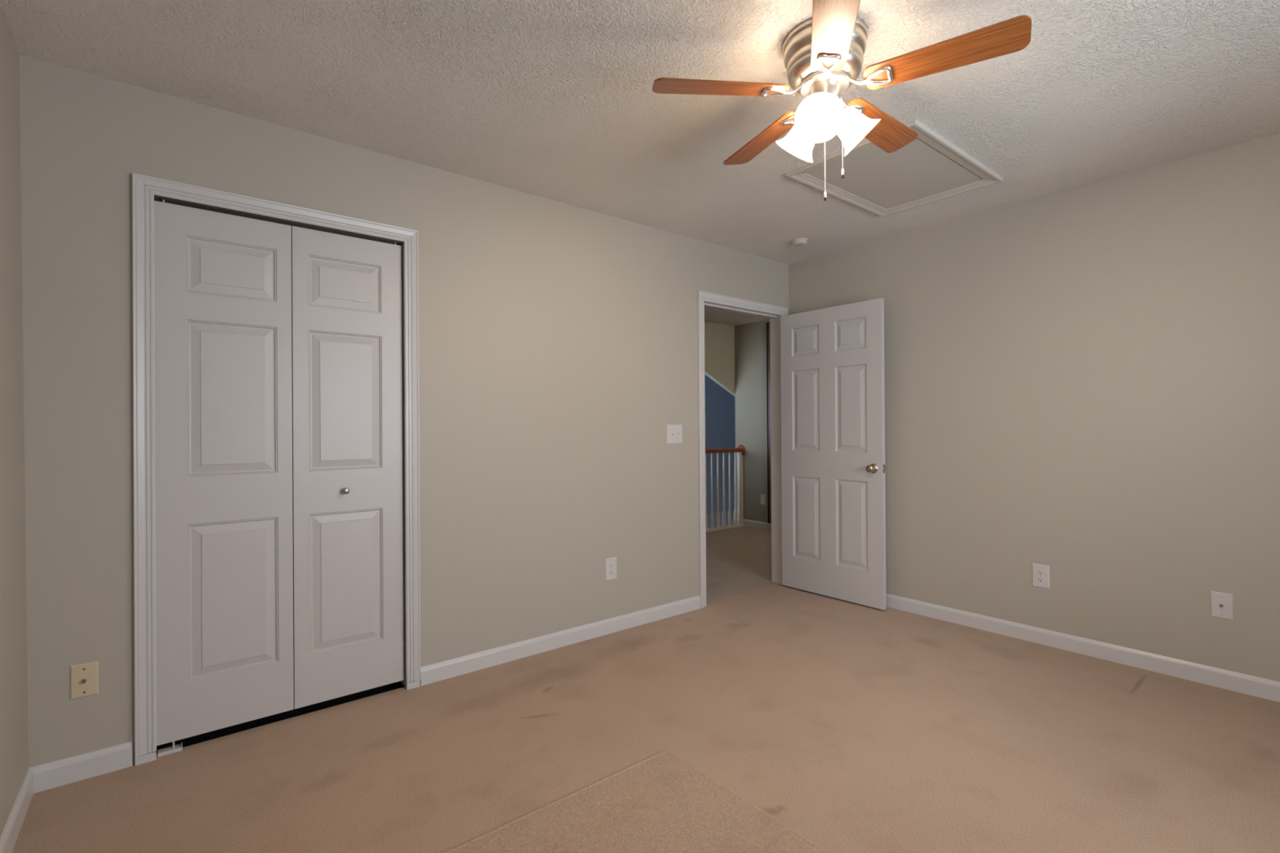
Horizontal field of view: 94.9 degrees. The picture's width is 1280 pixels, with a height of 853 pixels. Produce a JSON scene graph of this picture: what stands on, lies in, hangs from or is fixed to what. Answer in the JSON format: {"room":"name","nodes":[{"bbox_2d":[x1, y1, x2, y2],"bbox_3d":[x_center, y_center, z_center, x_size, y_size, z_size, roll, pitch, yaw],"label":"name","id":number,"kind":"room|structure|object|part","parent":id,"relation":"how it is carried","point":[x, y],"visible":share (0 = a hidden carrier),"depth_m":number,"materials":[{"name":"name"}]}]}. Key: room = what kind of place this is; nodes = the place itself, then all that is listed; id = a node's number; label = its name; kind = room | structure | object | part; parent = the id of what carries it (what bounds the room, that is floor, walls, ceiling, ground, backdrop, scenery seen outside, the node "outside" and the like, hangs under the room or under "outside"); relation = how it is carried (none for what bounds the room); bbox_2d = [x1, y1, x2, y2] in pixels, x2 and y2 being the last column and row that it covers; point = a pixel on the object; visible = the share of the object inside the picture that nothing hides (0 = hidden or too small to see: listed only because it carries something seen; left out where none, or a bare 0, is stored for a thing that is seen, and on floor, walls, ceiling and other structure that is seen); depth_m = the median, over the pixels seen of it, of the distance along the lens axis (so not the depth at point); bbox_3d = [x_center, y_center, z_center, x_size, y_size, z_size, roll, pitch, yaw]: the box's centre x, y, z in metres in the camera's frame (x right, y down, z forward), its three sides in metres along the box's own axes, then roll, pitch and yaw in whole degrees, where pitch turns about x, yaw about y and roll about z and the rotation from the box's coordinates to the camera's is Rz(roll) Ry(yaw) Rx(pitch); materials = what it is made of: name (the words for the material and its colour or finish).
{"room":"empty bedroom","nodes":[
{"label":"empty bedroom","id":0,"kind":"room"},
{"bbox_2d":[0,6,28,836],"bbox_3d":[-0.788,-0.020,0.313,0.120,2.440,4.100,0,0,-39],"label":"wall","id":1,"kind":"structure","parent":0,"point":[14,738],"depth_m":1.78,"materials":[{"name":"beige paint"}]},
{"bbox_2d":[0,769,33,852],"bbox_3d":[-0.772,1.158,0.405,0.013,0.084,3.936,0,0,-39],"label":"baseboard","id":2,"kind":"structure","parent":1,"relation":"attached to","point":[9,836],"depth_m":1.75,"materials":[{"name":"white paint"}]},
{"bbox_2d":[18,54,789,767],"bbox_3d":[-0.093,0.014,3.988,6.015,2.500,0.750,0,0,-39],"label":"wall","id":3,"kind":"structure","parent":0,"point":[557,340],"depth_m":2.83,"materials":[{"name":"beige paint"}]},
{"bbox_2d":[28,741,132,793],"bbox_3d":[-1.916,1.169,2.019,0.260,0.084,0.013,0,0,-39],"label":"baseboard","id":4,"kind":"structure","parent":3,"relation":"attached to","point":[55,774],"depth_m":2.01,"materials":[{"name":"white paint"}]},
{"bbox_2d":[70,660,98,700],"bbox_3d":[-1.910,0.875,2.021,0.072,0.116,0.022,0,0,-39],"label":"outlet","id":5,"kind":"object","parent":3,"relation":"attached to","point":[84,677],"visible":1,"depth_m":2.02,"materials":[{"name":"beige plastic"}]},
{"bbox_2d":[132,173,420,765],"bbox_3d":[-1.454,0.150,2.462,1.007,2.118,0.126,0,0,-39],"label":"door frame","id":6,"kind":"structure","parent":3,"relation":"attached to","point":[144,188],"depth_m":2.14,"materials":[{"name":"white paint"}]},
{"bbox_2d":[154,195,404,757],"bbox_3d":[-1.440,0.170,2.443,0.886,2.080,0.068,0,0,-39],"label":"door","id":7,"kind":"structure","parent":3,"relation":"in","point":[279,515],"depth_m":2.40,"materials":[{"name":"white paint"}]},
{"bbox_3d":[-1.278,0.280,2.551,0.028,0.028,0.033,0,0,-39],"label":"knob","id":8,"kind":"part","parent":7,"relation":"part of","materials":[{"name":"silver metal"}]},
{"bbox_2d":[420,595,700,685],"bbox_3d":[-0.315,1.162,3.311,1.820,0.084,0.013,0,0,-39],"label":"baseboard","id":9,"kind":"structure","parent":3,"relation":"attached to","point":[433,673],"depth_m":3.16,"materials":[{"name":"white paint"}]},
{"bbox_2d":[604,556,616,581],"bbox_3d":[-0.168,0.832,3.435,0.080,0.128,0.007,0,0,-39],"label":"power outlet","id":10,"kind":"object","parent":3,"relation":"attached to","point":[610,563],"visible":1,"depth_m":3.43,"materials":[{"name":"white plastic"}]},
{"bbox_2d":[608,569,613,574],"bbox_3d":[-0.166,0.852,3.433,0.034,0.027,0.002,0,0,-39],"label":"receptacle","id":11,"kind":"object","parent":10,"relation":"attached to","point":[611,571],"depth_m":3.43,"materials":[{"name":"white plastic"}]},
{"bbox_2d":[608,563,613,568],"bbox_3d":[-0.166,0.813,3.433,0.034,0.027,0.002,0,0,-39],"label":"receptacle","id":12,"kind":"object","parent":10,"relation":"attached to","point":[611,565],"depth_m":3.43,"materials":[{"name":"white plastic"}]},
{"bbox_2d":[666,424,682,444],"bbox_3d":[0.226,0.049,3.752,0.130,0.121,0.018,0,0,-39],"label":"light switch","id":13,"kind":"object","parent":3,"relation":"attached to","point":[674,432],"visible":1,"depth_m":3.75,"materials":[{"name":"white plastic"}]},
{"bbox_2d":[697,290,787,608],"bbox_3d":[0.725,0.150,4.219,0.946,2.098,0.126,0,0,-39],"label":"door frame","id":14,"kind":"structure","parent":3,"relation":"attached to","point":[705,299],"depth_m":4.28,"materials":[{"name":"white paint"}]},
{"bbox_2d":[780,297,886,609],"bbox_3d":[1.321,0.178,4.102,0.159,2.008,0.816,0,0,-39],"label":"door","id":15,"kind":"structure","parent":14,"relation":"attached to","point":[833,371],"depth_m":4.05,"materials":[{"name":"white paint"}]},
{"bbox_2d":[0,0,1279,325],"bbox_3d":[1.009,-1.283,3.955,7.700,0.080,7.500,0,0,-39],"label":"ceiling","id":16,"kind":"structure","parent":0,"point":[553,100],"depth_m":2.15,"materials":[{"name":"beige paint"}]},
{"bbox_2d":[791,237,807,246],"bbox_3d":[1.065,-1.227,3.926,0.104,0.033,0.104,0,0,-39],"label":"smoke detector","id":17,"kind":"object","parent":16,"relation":"attached to","point":[800,242],"visible":1,"depth_m":3.90,"materials":[{"name":"white plastic"}]},
{"bbox_2d":[652,0,1031,200],"bbox_3d":[0.624,-0.997,1.925,1.037,0.498,1.079,0,0,-39],"label":"ceiling fan","id":18,"kind":"object","parent":16,"relation":"hanging from","point":[823,55],"visible":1,"depth_m":1.82,"materials":[{"name":"brown wood"}]},
{"bbox_3d":[0.258,-1.077,1.871,0.435,0.006,0.123,0,12,-4],"label":"blade","id":19,"kind":"part","parent":18,"relation":"part of","materials":[{"name":"orange wood"}]},
{"bbox_3d":[0.466,-1.078,2.211,0.123,0.006,0.435,-13,5,-22],"label":"blade","id":20,"kind":"part","parent":18,"relation":"part of","materials":[{"name":"orange wood"}]},
{"bbox_3d":[0.538,-0.956,1.984,0.144,0.145,0.145,0,0,-39],"label":"lamp shade","id":21,"kind":"part","parent":18,"relation":"part of","materials":[{"name":"white glass"}]},
{"bbox_3d":[0.556,-0.957,1.795,0.145,0.145,0.137,0,0,-39],"label":"lamp shade","id":22,"kind":"part","parent":18,"relation":"part of","materials":[{"name":"white glass"}]},
{"bbox_3d":[0.610,-0.909,1.939,0.003,0.268,0.003,0,0,-39],"label":"pull chain","id":23,"kind":"part","parent":18,"relation":"part of","materials":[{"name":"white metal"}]},
{"bbox_3d":[0.517,-1.080,1.569,0.123,0.006,0.435,12,3,13],"label":"blade","id":24,"kind":"part","parent":18,"relation":"part of","materials":[{"name":"orange wood"}]},
{"bbox_3d":[0.648,-0.935,1.883,0.003,0.218,0.003,0,0,-39],"label":"pull chain","id":25,"kind":"part","parent":18,"relation":"part of","materials":[{"name":"white metal"}]},
{"bbox_3d":[0.708,-0.958,1.902,0.144,0.145,0.139,0,0,-39],"label":"lamp shade","id":26,"kind":"part","parent":18,"relation":"part of","materials":[{"name":"white glass"}]},
{"bbox_3d":[0.853,-1.081,2.118,0.435,0.006,0.123,0,-12,-40],"label":"blade","id":27,"kind":"part","parent":18,"relation":"part of","materials":[{"name":"orange wood"}]},
{"bbox_3d":[0.884,-1.082,1.721,0.435,0.006,0.123,0,-12,32],"label":"blade","id":28,"kind":"part","parent":18,"relation":"part of","materials":[{"name":"orange wood"}]},
{"bbox_2d":[786,119,1003,217],"bbox_3d":[1.271,-1.238,2.920,0.912,0.018,0.640,0,0,-39],"label":"attic hatch","id":29,"kind":"object","parent":16,"relation":"attached to","point":[879,182],"visible":0.9,"depth_m":2.89,"materials":[{"name":"white paint"}]},
{"bbox_3d":[1.269,-1.245,2.921,0.774,0.004,0.504,0,0,-39],"label":"panel","id":30,"kind":"part","parent":29,"relation":"part of","materials":[{"name":"white paint"}]},
{"bbox_2d":[12,526,1279,852],"bbox_3d":[0.891,1.225,2.961,6.250,0.060,6.130,0,0,-39],"label":"floor","id":31,"kind":"structure","parent":0,"point":[855,727],"depth_m":2.19,"materials":[{"name":"beige carpet"}]},
{"bbox_2d":[444,750,826,852],"bbox_3d":[0.202,1.191,0.876,1.460,0.008,2.148,0,0,-39],"label":"carpet patch","id":32,"kind":"object","parent":31,"relation":"on","point":[660,803],"visible":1,"depth_m":1.77,"materials":[{"name":"beige carpet"}]},
{"bbox_2d":[705,444,745,532],"bbox_3d":[0.684,0.716,6.696,1.410,0.981,0.136,0,0,-39],"label":"stair railing","id":33,"kind":"object","parent":31,"relation":"on","point":[740,450],"visible":0.44,"depth_m":6.98,"materials":[{"name":"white wood"}]},
{"bbox_3d":[0.673,0.284,6.691,1.390,0.048,0.060,0,0,-39],"label":"handrail","id":34,"kind":"part","parent":33,"relation":"part of","materials":[{"name":"red wood"}]},
{"bbox_3d":[0.692,1.195,6.689,1.410,0.023,0.075,0,0,-39],"label":"rail","id":35,"kind":"part","parent":33,"relation":"part of","materials":[{"name":"white paint"}]},
{"bbox_3d":[1.216,0.743,7.120,0.050,0.876,0.044,0,0,-39],"label":"half post","id":36,"kind":"part","parent":33,"relation":"part of","materials":[{"name":"white paint"}]},
{"bbox_2d":[704,321,734,396],"bbox_3d":[1.093,-0.430,7.194,3.289,1.611,0.053,0,0,-39],"label":"wall","id":37,"kind":"structure","parent":0,"point":[719,339],"depth_m":7.07,"materials":[{"name":"paint"}]},
{"bbox_2d":[704,373,735,528],"bbox_3d":[0.581,1.340,8.086,3.200,5.140,0.100,0,0,-39],"label":"wall","id":38,"kind":"structure","parent":0,"point":[720,416],"depth_m":8.49,"materials":[{"name":"blue paint"}]},
{"bbox_2d":[734,319,769,524],"bbox_3d":[1.839,-0.023,6.478,0.120,2.440,1.990,0,0,-39],"label":"wall","id":39,"kind":"structure","parent":0,"point":[750,339],"depth_m":7.00,"materials":[{"name":"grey paint"}]},
{"bbox_2d":[742,519,771,530],"bbox_3d":[1.629,1.157,6.639,0.013,0.084,1.330,0,0,-39],"label":"baseboard","id":40,"kind":"structure","parent":39,"relation":"attached to","point":[750,523],"depth_m":6.94,"materials":[{"name":"white paint"}]},
{"bbox_2d":[760,494,765,505],"bbox_3d":[1.438,0.856,6.880,0.007,0.116,0.072,0,0,-39],"label":"electrical outlet","id":41,"kind":"object","parent":39,"relation":"attached to","point":[762,496],"visible":1,"depth_m":6.87,"materials":[{"name":"white plastic"}]},
{"bbox_2d":[766,321,771,523],"bbox_3d":[1.736,-0.047,6.485,0.029,2.319,0.840,0,0,-39],"label":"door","id":42,"kind":"structure","parent":39,"relation":"in","point":[768,369],"depth_m":6.77,"materials":[{"name":"brown wood"}]},
{"bbox_2d":[788,133,1279,681],"bbox_3d":[2.482,-0.035,2.949,0.120,2.440,4.100,0,0,-39],"label":"wall","id":43,"kind":"structure","parent":0,"point":[1082,383],"depth_m":3.02,"materials":[{"name":"beige paint"}]},
{"bbox_2d":[1031,563,1049,589],"bbox_3d":[2.190,0.818,3.214,0.007,0.127,0.081,0,0,-39],"label":"power outlet","id":44,"kind":"object","parent":43,"relation":"attached to","point":[1041,573],"visible":1,"depth_m":3.21,"materials":[{"name":"white plastic"}]},
{"bbox_2d":[1036,577,1044,582],"bbox_3d":[2.188,0.838,3.212,0.002,0.027,0.034,0,0,-39],"label":"receptacle","id":45,"kind":"object","parent":44,"relation":"attached to","point":[1039,580],"depth_m":3.21,"materials":[{"name":"white plastic"}]},
{"bbox_2d":[1036,569,1044,575],"bbox_3d":[2.188,0.799,3.212,0.002,0.027,0.034,0,0,-39],"label":"receptacle","id":46,"kind":"object","parent":44,"relation":"attached to","point":[1039,572],"depth_m":3.21,"materials":[{"name":"white plastic"}]},
{"bbox_2d":[886,593,1279,702],"bbox_3d":[2.395,1.143,2.958,0.013,0.084,3.936,0,0,-39],"label":"baseboard","id":47,"kind":"structure","parent":43,"relation":"attached to","point":[1257,686],"depth_m":2.99,"materials":[{"name":"white paint"}]},
{"bbox_2d":[1210,591,1233,620],"bbox_3d":[2.629,0.811,2.658,0.022,0.116,0.072,0,0,-39],"label":"outlet","id":48,"kind":"object","parent":43,"relation":"attached to","point":[1221,603],"visible":1,"depth_m":2.66,"materials":[{"name":"white plastic"}]}
]}

